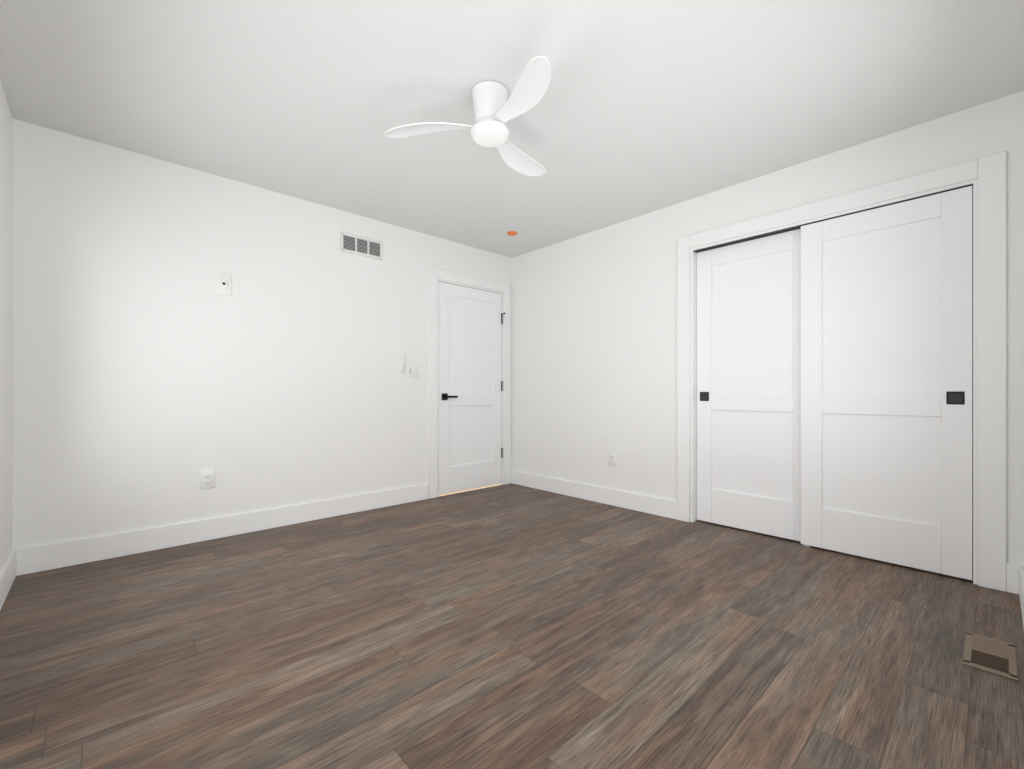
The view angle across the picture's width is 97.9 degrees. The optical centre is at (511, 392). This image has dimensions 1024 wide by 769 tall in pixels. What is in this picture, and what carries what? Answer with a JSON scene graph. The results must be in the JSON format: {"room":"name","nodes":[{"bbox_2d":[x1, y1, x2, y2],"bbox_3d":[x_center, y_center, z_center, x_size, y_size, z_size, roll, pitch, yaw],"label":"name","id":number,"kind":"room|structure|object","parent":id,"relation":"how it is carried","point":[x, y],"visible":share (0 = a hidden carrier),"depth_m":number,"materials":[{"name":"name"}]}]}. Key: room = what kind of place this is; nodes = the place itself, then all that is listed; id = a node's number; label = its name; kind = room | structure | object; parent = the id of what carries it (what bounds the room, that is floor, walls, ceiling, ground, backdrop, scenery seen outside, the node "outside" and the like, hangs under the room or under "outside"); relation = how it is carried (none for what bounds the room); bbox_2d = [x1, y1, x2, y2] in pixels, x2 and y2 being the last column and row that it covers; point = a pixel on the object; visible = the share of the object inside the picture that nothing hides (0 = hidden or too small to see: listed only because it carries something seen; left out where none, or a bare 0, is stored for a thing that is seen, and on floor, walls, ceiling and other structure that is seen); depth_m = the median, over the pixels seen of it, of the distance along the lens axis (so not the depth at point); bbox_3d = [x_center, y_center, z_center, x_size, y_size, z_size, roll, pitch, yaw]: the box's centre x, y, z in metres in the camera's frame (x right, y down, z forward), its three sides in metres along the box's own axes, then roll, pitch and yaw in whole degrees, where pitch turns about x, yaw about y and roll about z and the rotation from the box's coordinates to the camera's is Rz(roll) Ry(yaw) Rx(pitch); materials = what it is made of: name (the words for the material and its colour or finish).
{"room":"empty bedroom","nodes":[
{"label":"empty bedroom","id":0,"kind":"room"},
{"bbox_2d":[0,81,11,571],"bbox_3d":[-1.466,-0.244,0.994,0.120,2.440,3.650,0,0,-43],"label":"wall","id":1,"kind":"structure","parent":0,"point":[5,333],"depth_m":2.20,"materials":[{"name":"white paint"}]},
{"bbox_2d":[0,549,19,609],"bbox_3d":[-1.415,0.906,1.041,0.017,0.140,3.650,0,0,-43],"label":"baseboard","id":2,"kind":"structure","parent":1,"relation":"attached to","point":[11,569],"depth_m":2.20,"materials":[{"name":"white paint"}]},
{"bbox_2d":[12,118,511,549],"bbox_3d":[-1.374,-0.244,3.647,3.860,2.440,0.120,0,0,-43],"label":"wall","id":3,"kind":"structure","parent":0,"point":[154,374],"depth_m":2.92,"materials":[{"name":"white paint"}]},
{"bbox_2d":[200,469,214,488],"bbox_3d":[-2.021,0.572,2.961,0.080,0.126,0.008,0,0,-43],"label":"electrical outlet","id":4,"kind":"object","parent":3,"relation":"attached to","point":[207,479],"visible":1,"depth_m":2.96,"materials":[{"name":"white plastic"}]},
{"bbox_2d":[216,272,231,295],"bbox_3d":[-1.954,-0.741,3.023,0.090,0.150,0.008,0,0,-43],"label":"cable wall plate","id":5,"kind":"object","parent":3,"relation":"attached to","point":[223,283],"visible":1,"depth_m":3.02,"materials":[{"name":"white plastic"}]},
{"bbox_2d":[20,484,428,574],"bbox_3d":[-1.703,0.906,3.252,2.540,0.140,0.015,0,0,-43],"label":"baseboard","id":6,"kind":"structure","parent":3,"relation":"attached to","point":[28,560],"depth_m":2.91,"materials":[{"name":"white paint"}]},
{"bbox_2d":[340,232,382,259],"bbox_3d":[-1.238,-1.214,3.685,0.360,0.155,0.010,0,0,-43],"label":"air vent","id":7,"kind":"object","parent":3,"relation":"in","point":[360,245],"visible":1,"depth_m":3.68,"materials":[{"name":"grey metal"}]},
{"bbox_2d":[400,353,417,377],"bbox_3d":[-0.922,-0.242,3.969,0.170,0.210,0.022,0,0,-43],"label":"switch plate","id":8,"kind":"object","parent":3,"relation":"attached to","point":[410,370],"visible":0.98,"depth_m":3.95,"materials":[{"name":"white plastic"}]},
{"bbox_2d":[428,267,509,498],"bbox_3d":[-0.436,-0.095,4.504,1.016,2.141,0.138,0,0,-43],"label":"door frame","id":9,"kind":"structure","parent":3,"relation":"attached to","point":[435,275],"depth_m":4.24,"materials":[{"name":"white paint"}]},
{"bbox_2d":[438,281,504,494],"bbox_3d":[-0.392,-0.048,4.463,0.804,2.011,0.095,0,0,-43],"label":"entry door","id":10,"kind":"structure","parent":3,"relation":"in","point":[470,389],"depth_m":4.46,"materials":[{"name":"white paint"}]},
{"bbox_2d":[0,483,1023,768],"bbox_3d":[-0.124,1.025,2.849,4.610,0.102,4.790,0,0,-43],"label":"floor","id":11,"kind":"structure","parent":0,"point":[508,627],"depth_m":1.68,"materials":[{"name":"brown wood"}]},
{"bbox_2d":[962,631,1018,680],"bbox_3d":[1.784,0.972,1.664,0.320,0.008,0.134,0,0,-43],"label":"floor vent","id":12,"kind":"object","parent":11,"relation":"in","point":[991,655],"visible":1,"depth_m":1.65,"materials":[{"name":"brown metal"}]},
{"bbox_2d":[0,0,1023,257],"bbox_3d":[0.182,-1.514,2.519,4.610,0.100,3.890,0,0,-43],"label":"ceiling","id":13,"kind":"structure","parent":0,"point":[642,108],"depth_m":2.14,"materials":[{"name":"white paint"}]},
{"bbox_2d":[384,56,550,175],"bbox_3d":[-0.018,-1.349,2.174,0.886,0.230,0.896,0,0,-43],"label":"ceiling fan","id":14,"kind":"object","parent":13,"relation":"attached to","point":[495,110],"visible":1,"depth_m":2.10,"materials":[{"name":"white plastic"}]},
{"bbox_2d":[507,231,516,235],"bbox_3d":[0.001,-1.454,4.076,0.094,0.021,0.094,0,0,-43],"label":"cap","id":15,"kind":"object","parent":13,"relation":"attached to","point":[511,233],"visible":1,"depth_m":4.05,"materials":[{"name":"orange plastic"}]},
{"bbox_2d":[512,90,1023,565],"bbox_3d":[1.319,-0.244,3.491,0.120,2.440,3.770,0,0,-43],"label":"wall","id":16,"kind":"structure","parent":0,"point":[594,348],"depth_m":3.66,"materials":[{"name":"white paint"}]},
{"bbox_2d":[510,470,676,519],"bbox_3d":[0.637,0.906,4.124,0.020,0.140,1.914,0,0,-43],"label":"baseboard","id":17,"kind":"structure","parent":16,"relation":"attached to","point":[667,508],"depth_m":3.96,"materials":[{"name":"white paint"}]},
{"bbox_2d":[609,452,616,466],"bbox_3d":[0.874,0.576,3.877,0.008,0.126,0.080,0,0,-43],"label":"electrical outlet","id":18,"kind":"object","parent":16,"relation":"attached to","point":[613,459],"visible":1,"depth_m":3.87,"materials":[{"name":"white plastic"}]},
{"bbox_2d":[696,229,800,541],"bbox_3d":[1.675,-0.051,3.125,0.039,2.031,0.765,0,0,-43],"label":"closet door","id":19,"kind":"structure","parent":16,"relation":"in","point":[748,385],"depth_m":3.12,"materials":[{"name":"white paint"}]},
{"bbox_2d":[677,151,1006,591],"bbox_3d":[1.897,-0.106,2.854,0.138,2.164,1.698,0,0,-43],"label":"trim","id":20,"kind":"structure","parent":16,"relation":"attached to","point":[985,177],"depth_m":2.27,"materials":[{"name":"white paint"}]},
{"bbox_2d":[801,186,972,579],"bbox_3d":[2.117,-0.051,2.581,0.039,2.031,0.765,0,0,-43],"label":"closet door","id":21,"kind":"structure","parent":16,"relation":"in","point":[886,383],"depth_m":2.53,"materials":[{"name":"white paint"}]},
{"bbox_2d":[1008,563,1023,627],"bbox_3d":[1.147,0.906,0.947,3.590,0.140,0.030,0,0,-43],"label":"baseboard","id":22,"kind":"structure","parent":16,"relation":"attached to","point":[1015,572],"depth_m":2.16,"materials":[{"name":"white paint"}]}
]}

